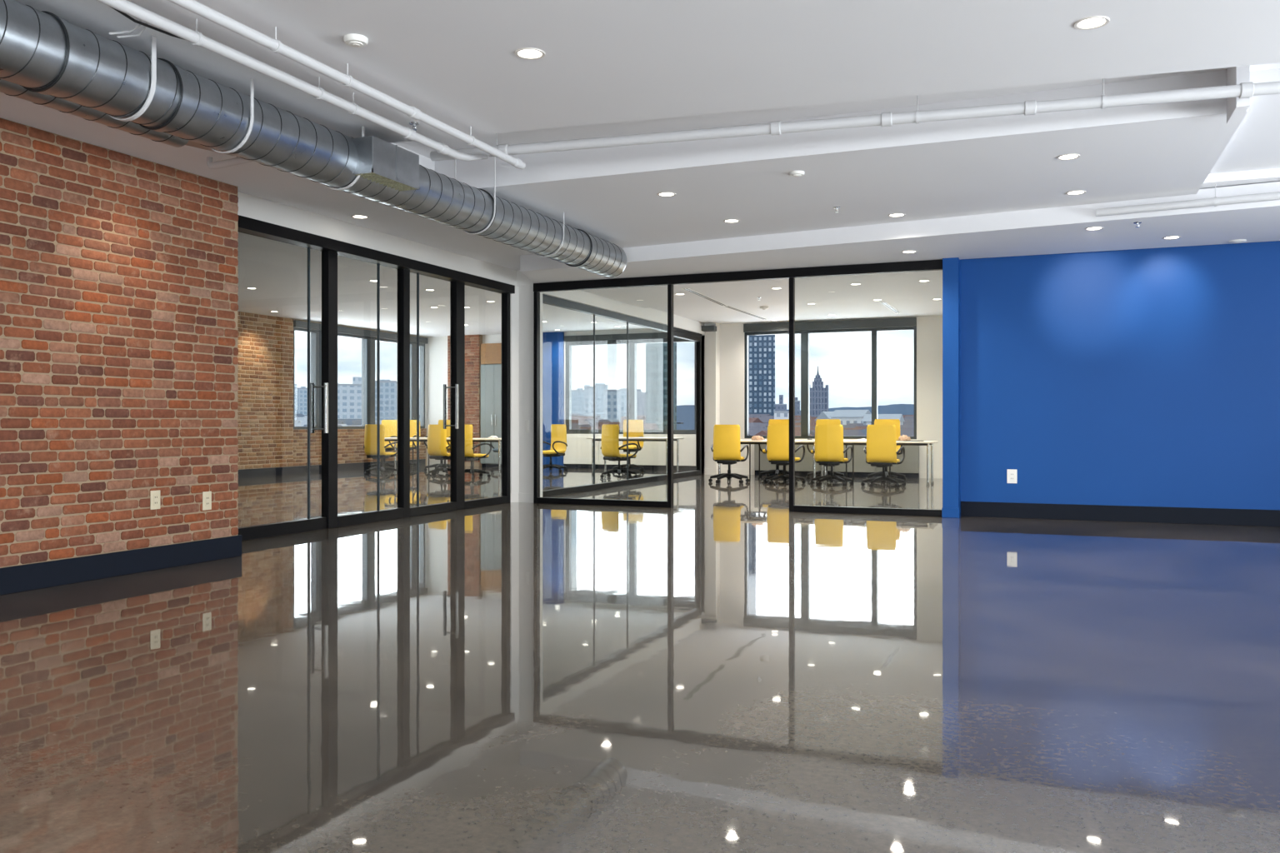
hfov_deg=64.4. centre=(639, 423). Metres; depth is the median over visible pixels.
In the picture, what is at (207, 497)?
socket
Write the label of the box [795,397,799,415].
apartment block
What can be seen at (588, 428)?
gabled house
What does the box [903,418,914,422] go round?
gabled house
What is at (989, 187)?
ceiling
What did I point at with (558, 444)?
office chair
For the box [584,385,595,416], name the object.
apartment block
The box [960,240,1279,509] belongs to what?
wall
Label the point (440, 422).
office chair
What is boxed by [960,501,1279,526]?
baseboard
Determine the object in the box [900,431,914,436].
gabled house
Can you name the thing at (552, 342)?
wall
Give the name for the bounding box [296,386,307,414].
apartment block
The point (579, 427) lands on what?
gabled house
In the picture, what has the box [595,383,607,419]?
apartment block
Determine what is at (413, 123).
sprinkler
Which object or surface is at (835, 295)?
ceiling
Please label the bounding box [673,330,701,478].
door
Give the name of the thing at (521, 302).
column
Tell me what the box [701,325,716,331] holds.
trim
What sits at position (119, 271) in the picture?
wall
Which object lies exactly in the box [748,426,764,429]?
gabled house
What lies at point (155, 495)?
socket
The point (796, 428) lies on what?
gabled house
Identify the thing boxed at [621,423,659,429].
gabled house
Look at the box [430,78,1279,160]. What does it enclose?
pipe
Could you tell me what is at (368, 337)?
window
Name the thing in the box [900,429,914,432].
gabled house
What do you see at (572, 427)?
gabled house
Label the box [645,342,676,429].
glass tower
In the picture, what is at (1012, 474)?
socket
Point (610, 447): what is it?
office chair
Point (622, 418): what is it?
gabled house
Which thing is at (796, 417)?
gabled house
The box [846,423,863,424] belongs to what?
gabled house
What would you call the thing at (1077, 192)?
recessed light
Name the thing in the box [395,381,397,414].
apartment block
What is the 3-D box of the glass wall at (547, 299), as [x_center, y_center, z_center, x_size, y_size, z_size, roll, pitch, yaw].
[-0.551,-0.385,16.460,0.100,2.870,5.833,0,0,22]
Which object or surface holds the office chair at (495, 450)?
on the floor
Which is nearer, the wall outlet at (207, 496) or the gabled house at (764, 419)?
the wall outlet at (207, 496)
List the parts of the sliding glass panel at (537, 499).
rail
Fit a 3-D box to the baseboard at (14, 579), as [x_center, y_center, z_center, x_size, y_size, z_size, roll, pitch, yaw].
[-5.317,0.968,2.740,0.016,0.165,11.462,0,0,22]
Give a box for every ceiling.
[0,0,1279,283]
[237,231,650,337]
[580,270,942,324]
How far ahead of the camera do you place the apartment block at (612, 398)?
499.98 m
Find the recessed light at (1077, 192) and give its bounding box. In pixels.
[1065,190,1085,194]
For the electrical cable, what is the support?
attached to the ceiling at (989, 187)
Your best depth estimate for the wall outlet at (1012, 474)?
11.27 m
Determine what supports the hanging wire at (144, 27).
hanging from the ceiling at (989, 187)
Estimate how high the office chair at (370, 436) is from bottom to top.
1.024 m
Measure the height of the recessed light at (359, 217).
0.006 m
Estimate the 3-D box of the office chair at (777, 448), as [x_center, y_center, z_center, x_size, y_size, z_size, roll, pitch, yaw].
[2.484,0.537,17.626,0.717,1.024,0.726,0,0,22]
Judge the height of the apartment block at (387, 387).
67.148 m
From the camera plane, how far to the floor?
4.13 m
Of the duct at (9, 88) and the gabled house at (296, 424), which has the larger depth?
the gabled house at (296, 424)
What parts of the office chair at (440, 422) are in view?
backrest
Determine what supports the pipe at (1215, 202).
attached to the ceiling at (989, 187)
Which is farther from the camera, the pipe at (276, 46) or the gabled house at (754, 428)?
the gabled house at (754, 428)
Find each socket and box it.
[154,494,157,505]
[205,495,209,506]
[1010,472,1014,480]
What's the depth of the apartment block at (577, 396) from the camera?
620.11 m
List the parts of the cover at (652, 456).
panel, panel, kick plate, casing, panel, panel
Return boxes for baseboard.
[0,535,241,595]
[237,459,425,478]
[704,468,942,479]
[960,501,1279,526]
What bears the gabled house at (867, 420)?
on the ground
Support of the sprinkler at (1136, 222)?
attached to the ceiling at (989, 187)
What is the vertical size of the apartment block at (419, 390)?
62.638 m
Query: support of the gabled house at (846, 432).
on the ground
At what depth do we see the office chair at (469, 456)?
19.41 m
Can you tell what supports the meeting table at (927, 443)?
on the floor
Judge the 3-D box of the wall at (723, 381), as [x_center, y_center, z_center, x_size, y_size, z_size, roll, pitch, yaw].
[3.952,-0.600,19.986,5.960,3.300,0.500,0,0,22]
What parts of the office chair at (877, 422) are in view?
backrest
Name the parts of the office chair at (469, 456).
backrest, seat, armrest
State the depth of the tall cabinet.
24.16 m
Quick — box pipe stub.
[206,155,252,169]
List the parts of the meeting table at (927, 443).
leg, leg, under frame, leg, leg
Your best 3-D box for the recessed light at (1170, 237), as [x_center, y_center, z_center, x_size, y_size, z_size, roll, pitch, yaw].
[5.250,-1.832,10.039,0.168,0.006,0.168,0,0,22]
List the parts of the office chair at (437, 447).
backrest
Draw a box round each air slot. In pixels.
[681,288,726,305]
[725,305,766,319]
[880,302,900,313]
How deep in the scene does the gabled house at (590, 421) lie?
484.00 m
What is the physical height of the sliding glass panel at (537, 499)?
2.775 m
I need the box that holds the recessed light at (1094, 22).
[1073,15,1109,29]
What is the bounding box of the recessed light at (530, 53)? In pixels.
[514,47,545,59]
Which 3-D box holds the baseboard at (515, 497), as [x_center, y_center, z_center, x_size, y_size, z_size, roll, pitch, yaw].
[-1.532,0.990,13.473,0.345,0.120,0.100,0,0,10]
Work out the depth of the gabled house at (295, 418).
512.21 m
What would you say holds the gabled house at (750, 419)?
on the ground
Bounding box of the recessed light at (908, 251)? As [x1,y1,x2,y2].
[900,250,917,253]
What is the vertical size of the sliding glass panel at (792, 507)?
2.775 m
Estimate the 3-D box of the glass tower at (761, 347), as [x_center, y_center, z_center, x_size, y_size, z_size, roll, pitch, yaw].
[75.211,-25.614,648.460,21.938,137.327,17.379,0,0,7]
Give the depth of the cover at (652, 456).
23.03 m
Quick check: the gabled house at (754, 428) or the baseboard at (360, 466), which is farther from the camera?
the gabled house at (754, 428)
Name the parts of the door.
rail, rail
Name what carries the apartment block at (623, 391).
on the ground
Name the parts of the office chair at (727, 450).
backrest, armrest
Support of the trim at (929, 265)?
attached to the wall at (522, 280)
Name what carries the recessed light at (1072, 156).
in the ceiling at (989, 187)
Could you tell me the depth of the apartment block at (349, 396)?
520.27 m
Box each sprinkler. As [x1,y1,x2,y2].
[409,121,419,130]
[833,206,839,212]
[1133,221,1141,227]
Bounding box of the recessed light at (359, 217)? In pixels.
[350,215,369,219]
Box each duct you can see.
[0,0,626,277]
[0,78,234,155]
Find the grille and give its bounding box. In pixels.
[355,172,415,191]
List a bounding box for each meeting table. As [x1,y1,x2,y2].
[384,437,501,475]
[586,437,683,474]
[712,440,823,483]
[823,440,938,485]
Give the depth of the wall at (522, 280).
13.49 m
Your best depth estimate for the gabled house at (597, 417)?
585.96 m
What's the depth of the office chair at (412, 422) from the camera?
23.61 m
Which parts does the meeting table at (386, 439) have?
leg, leg, under frame, leg, leg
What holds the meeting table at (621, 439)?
on the floor
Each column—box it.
[447,335,482,466]
[510,285,542,502]
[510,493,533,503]
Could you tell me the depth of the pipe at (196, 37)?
5.51 m
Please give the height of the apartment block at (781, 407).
68.132 m
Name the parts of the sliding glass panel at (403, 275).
rail, pull handle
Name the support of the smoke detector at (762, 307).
attached to the ceiling at (835, 295)
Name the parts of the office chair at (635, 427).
seat, backrest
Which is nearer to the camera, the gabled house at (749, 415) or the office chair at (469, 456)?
the office chair at (469, 456)
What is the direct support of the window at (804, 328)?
in the wall at (723, 381)
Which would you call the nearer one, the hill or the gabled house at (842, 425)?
the gabled house at (842, 425)
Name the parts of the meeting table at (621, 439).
leg, leg, under frame, leg, leg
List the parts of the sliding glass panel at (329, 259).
rail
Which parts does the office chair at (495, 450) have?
seat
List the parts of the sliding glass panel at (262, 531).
rail, pull handle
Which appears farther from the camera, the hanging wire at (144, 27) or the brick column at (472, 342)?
the brick column at (472, 342)
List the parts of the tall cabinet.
cabinet door, cabinet door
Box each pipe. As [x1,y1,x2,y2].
[95,0,488,160]
[167,0,525,169]
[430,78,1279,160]
[1095,184,1279,216]
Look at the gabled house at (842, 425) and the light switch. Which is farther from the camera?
the gabled house at (842, 425)
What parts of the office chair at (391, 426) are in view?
backrest, armrest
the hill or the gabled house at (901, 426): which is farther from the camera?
the hill
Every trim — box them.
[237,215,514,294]
[533,259,942,292]
[673,327,701,337]
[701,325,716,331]
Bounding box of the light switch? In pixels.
[525,420,529,432]
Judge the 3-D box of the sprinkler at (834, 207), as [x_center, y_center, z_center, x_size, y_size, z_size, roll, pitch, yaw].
[1.822,-1.978,9.421,0.068,0.044,0.068,0,0,22]
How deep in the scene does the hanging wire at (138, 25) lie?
5.06 m
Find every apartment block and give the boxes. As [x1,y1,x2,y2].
[294,384,296,414]
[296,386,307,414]
[337,376,361,419]
[375,380,396,419]
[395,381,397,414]
[419,390,419,414]
[571,388,584,414]
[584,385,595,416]
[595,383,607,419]
[603,390,620,422]
[620,388,626,417]
[636,389,645,415]
[774,410,789,419]
[775,395,786,410]
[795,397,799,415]
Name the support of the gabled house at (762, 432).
on the ground
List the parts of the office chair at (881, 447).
armrest, backrest, armrest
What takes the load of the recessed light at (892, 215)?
in the ceiling at (989, 187)
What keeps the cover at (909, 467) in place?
on the floor
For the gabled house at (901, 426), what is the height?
42.507 m
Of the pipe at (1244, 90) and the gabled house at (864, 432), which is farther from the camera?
the gabled house at (864, 432)
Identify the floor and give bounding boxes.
[0,465,1279,852]
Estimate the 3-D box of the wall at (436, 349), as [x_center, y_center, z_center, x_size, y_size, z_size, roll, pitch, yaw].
[-1.987,-0.650,23.350,8.100,3.400,1.750,0,0,22]
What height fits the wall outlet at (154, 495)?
0.135 m
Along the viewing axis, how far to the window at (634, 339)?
23.31 m
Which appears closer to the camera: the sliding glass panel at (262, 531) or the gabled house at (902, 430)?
the sliding glass panel at (262, 531)
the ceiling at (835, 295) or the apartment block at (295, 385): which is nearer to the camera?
the ceiling at (835, 295)
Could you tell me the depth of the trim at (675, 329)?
19.95 m
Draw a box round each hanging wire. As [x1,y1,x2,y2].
[109,20,142,34]
[117,22,148,38]
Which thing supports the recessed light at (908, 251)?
in the ceiling at (989, 187)
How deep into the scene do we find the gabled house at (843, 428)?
260.21 m
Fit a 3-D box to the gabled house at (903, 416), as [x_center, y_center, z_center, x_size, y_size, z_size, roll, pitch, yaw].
[155.871,19.184,585.084,14.285,47.731,11.301,0,0,31]
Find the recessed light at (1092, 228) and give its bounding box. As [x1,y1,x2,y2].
[1085,226,1104,230]
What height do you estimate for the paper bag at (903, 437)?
0.104 m
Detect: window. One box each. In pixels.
[293,320,427,429]
[564,332,695,434]
[743,317,916,439]
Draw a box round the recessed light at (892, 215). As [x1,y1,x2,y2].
[887,213,905,217]
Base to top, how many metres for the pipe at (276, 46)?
0.129 m
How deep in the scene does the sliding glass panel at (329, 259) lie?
10.15 m
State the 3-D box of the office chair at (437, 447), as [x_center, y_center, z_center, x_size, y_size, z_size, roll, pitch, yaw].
[-3.886,0.537,20.224,0.717,1.024,0.726,0,0,31]
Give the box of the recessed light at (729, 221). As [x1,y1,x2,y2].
[723,219,739,223]
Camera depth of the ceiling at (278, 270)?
17.31 m
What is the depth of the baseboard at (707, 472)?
20.71 m
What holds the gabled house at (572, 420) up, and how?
on the ground
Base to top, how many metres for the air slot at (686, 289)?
0.006 m
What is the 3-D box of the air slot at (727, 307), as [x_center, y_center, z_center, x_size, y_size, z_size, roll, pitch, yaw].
[1.979,-2.037,18.812,0.100,0.006,2.388,0,0,23]
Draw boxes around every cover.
[563,435,695,470]
[754,444,919,478]
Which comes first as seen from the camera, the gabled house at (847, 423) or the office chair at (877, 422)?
the office chair at (877, 422)
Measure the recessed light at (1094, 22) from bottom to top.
0.006 m
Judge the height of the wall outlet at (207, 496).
0.140 m
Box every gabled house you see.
[294,415,307,418]
[294,417,307,419]
[294,422,307,426]
[337,419,361,426]
[571,415,596,419]
[571,415,600,419]
[571,419,585,421]
[571,421,589,424]
[571,425,591,427]
[571,426,585,429]
[579,427,601,429]
[583,419,610,427]
[586,428,622,429]
[592,422,623,427]
[620,416,645,422]
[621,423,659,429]
[748,414,770,417]
[748,417,763,423]
[748,423,768,427]
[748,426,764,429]
[748,430,767,435]
[753,416,774,423]
[753,428,767,429]
[754,430,812,435]
[795,416,817,418]
[795,418,815,423]
[795,427,814,430]
[810,430,866,436]
[814,411,833,420]
[829,410,871,424]
[842,425,867,426]
[843,428,866,429]
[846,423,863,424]
[860,430,900,435]
[861,414,904,424]
[900,425,914,427]
[900,427,914,429]
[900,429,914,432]
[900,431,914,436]
[902,415,914,418]
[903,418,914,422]
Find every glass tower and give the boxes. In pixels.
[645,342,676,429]
[748,335,774,415]
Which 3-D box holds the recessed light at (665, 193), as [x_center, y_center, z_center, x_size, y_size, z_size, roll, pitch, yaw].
[0.233,-1.997,8.873,0.168,0.006,0.168,0,0,22]
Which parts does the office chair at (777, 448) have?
backrest, armrest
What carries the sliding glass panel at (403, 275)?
on the floor
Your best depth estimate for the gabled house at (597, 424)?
407.07 m
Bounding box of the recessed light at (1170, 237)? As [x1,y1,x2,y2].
[1162,235,1180,239]
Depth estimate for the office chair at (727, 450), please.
17.73 m
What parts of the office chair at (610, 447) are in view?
backrest, seat, armrest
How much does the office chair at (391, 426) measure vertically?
1.124 m
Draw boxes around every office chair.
[363,424,397,475]
[366,420,397,469]
[389,420,420,469]
[423,420,449,471]
[426,425,449,476]
[465,425,491,478]
[490,442,501,473]
[542,424,567,472]
[600,425,639,479]
[612,420,644,472]
[708,425,749,483]
[758,419,789,478]
[763,425,805,484]
[805,419,845,479]
[810,425,853,486]
[860,425,905,488]
[865,419,906,480]
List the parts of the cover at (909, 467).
panel, panel, kick plate, panel, casing, panel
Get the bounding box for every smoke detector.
[343,34,368,47]
[759,305,769,309]
[789,170,804,177]
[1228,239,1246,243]
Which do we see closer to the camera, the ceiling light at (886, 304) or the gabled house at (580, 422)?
the ceiling light at (886, 304)
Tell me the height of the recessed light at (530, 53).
0.006 m
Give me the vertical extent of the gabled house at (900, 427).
41.746 m
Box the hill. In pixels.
[296,404,914,429]
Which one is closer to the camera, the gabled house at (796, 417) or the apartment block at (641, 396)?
the gabled house at (796, 417)
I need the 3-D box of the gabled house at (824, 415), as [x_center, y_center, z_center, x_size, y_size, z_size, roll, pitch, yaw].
[85.295,19.058,430.000,18.000,47.984,14.600,0,0,-17]
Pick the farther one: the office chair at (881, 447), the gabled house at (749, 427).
the gabled house at (749, 427)
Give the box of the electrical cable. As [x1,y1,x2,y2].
[110,6,184,39]
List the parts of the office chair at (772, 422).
backrest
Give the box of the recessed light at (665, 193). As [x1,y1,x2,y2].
[657,191,675,196]
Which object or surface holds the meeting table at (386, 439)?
on the floor
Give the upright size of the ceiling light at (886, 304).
0.006 m
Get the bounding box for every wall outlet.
[150,490,159,509]
[202,491,211,510]
[1006,469,1017,483]
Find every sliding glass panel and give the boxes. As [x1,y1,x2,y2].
[237,247,328,540]
[321,250,403,529]
[397,268,458,518]
[450,280,509,509]
[533,284,673,508]
[789,277,941,516]
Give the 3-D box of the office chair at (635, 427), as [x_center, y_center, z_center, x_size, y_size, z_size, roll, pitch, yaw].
[-0.222,0.487,21.999,0.717,1.124,0.726,0,0,22]
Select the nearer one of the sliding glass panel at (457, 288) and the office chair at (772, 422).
the sliding glass panel at (457, 288)
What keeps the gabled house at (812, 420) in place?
on the ground
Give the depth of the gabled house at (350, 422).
477.31 m
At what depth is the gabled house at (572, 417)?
538.76 m
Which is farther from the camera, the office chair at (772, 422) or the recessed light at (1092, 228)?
the office chair at (772, 422)
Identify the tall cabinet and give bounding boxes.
[480,343,501,467]
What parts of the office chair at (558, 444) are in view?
seat, backrest, armrest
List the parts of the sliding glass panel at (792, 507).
rail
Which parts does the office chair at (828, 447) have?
backrest, armrest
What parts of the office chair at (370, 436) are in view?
backrest, seat, armrest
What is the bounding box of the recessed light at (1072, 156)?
[1056,153,1080,159]
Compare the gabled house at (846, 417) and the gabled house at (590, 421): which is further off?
the gabled house at (590, 421)
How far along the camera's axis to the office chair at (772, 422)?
19.48 m
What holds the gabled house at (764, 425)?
on the ground
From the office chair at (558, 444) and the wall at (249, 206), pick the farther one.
the office chair at (558, 444)
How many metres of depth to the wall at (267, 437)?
20.37 m
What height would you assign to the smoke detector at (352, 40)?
0.039 m
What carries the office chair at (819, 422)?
on the floor
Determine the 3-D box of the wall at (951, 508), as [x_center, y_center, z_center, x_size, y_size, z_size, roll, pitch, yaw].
[3.521,-0.480,11.463,0.184,3.060,0.412,0,0,22]
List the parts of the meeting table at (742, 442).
leg, leg, leg, under frame, leg, leg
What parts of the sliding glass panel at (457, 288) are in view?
rail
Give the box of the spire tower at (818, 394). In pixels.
[810,366,828,416]
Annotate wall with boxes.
[0,117,238,568]
[237,191,704,335]
[237,310,426,469]
[425,329,704,474]
[516,270,533,286]
[542,294,667,497]
[542,331,564,465]
[701,315,942,474]
[941,257,960,518]
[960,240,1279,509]
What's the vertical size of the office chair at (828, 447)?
1.024 m
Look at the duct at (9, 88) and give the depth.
5.50 m
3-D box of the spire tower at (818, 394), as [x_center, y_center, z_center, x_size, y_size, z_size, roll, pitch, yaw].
[264.667,-20.893,1512.412,30.800,127.886,27.200,0,0,10]
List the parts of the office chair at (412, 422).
backrest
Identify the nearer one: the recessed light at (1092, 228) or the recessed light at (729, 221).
the recessed light at (1092, 228)
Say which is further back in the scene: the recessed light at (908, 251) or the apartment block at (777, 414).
the apartment block at (777, 414)
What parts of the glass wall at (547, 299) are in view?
rail, rail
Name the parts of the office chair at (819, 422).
armrest, backrest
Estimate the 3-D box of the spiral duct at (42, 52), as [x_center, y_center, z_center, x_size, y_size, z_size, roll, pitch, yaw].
[-2.070,-1.933,6.702,0.498,0.694,9.657,0,0,22]

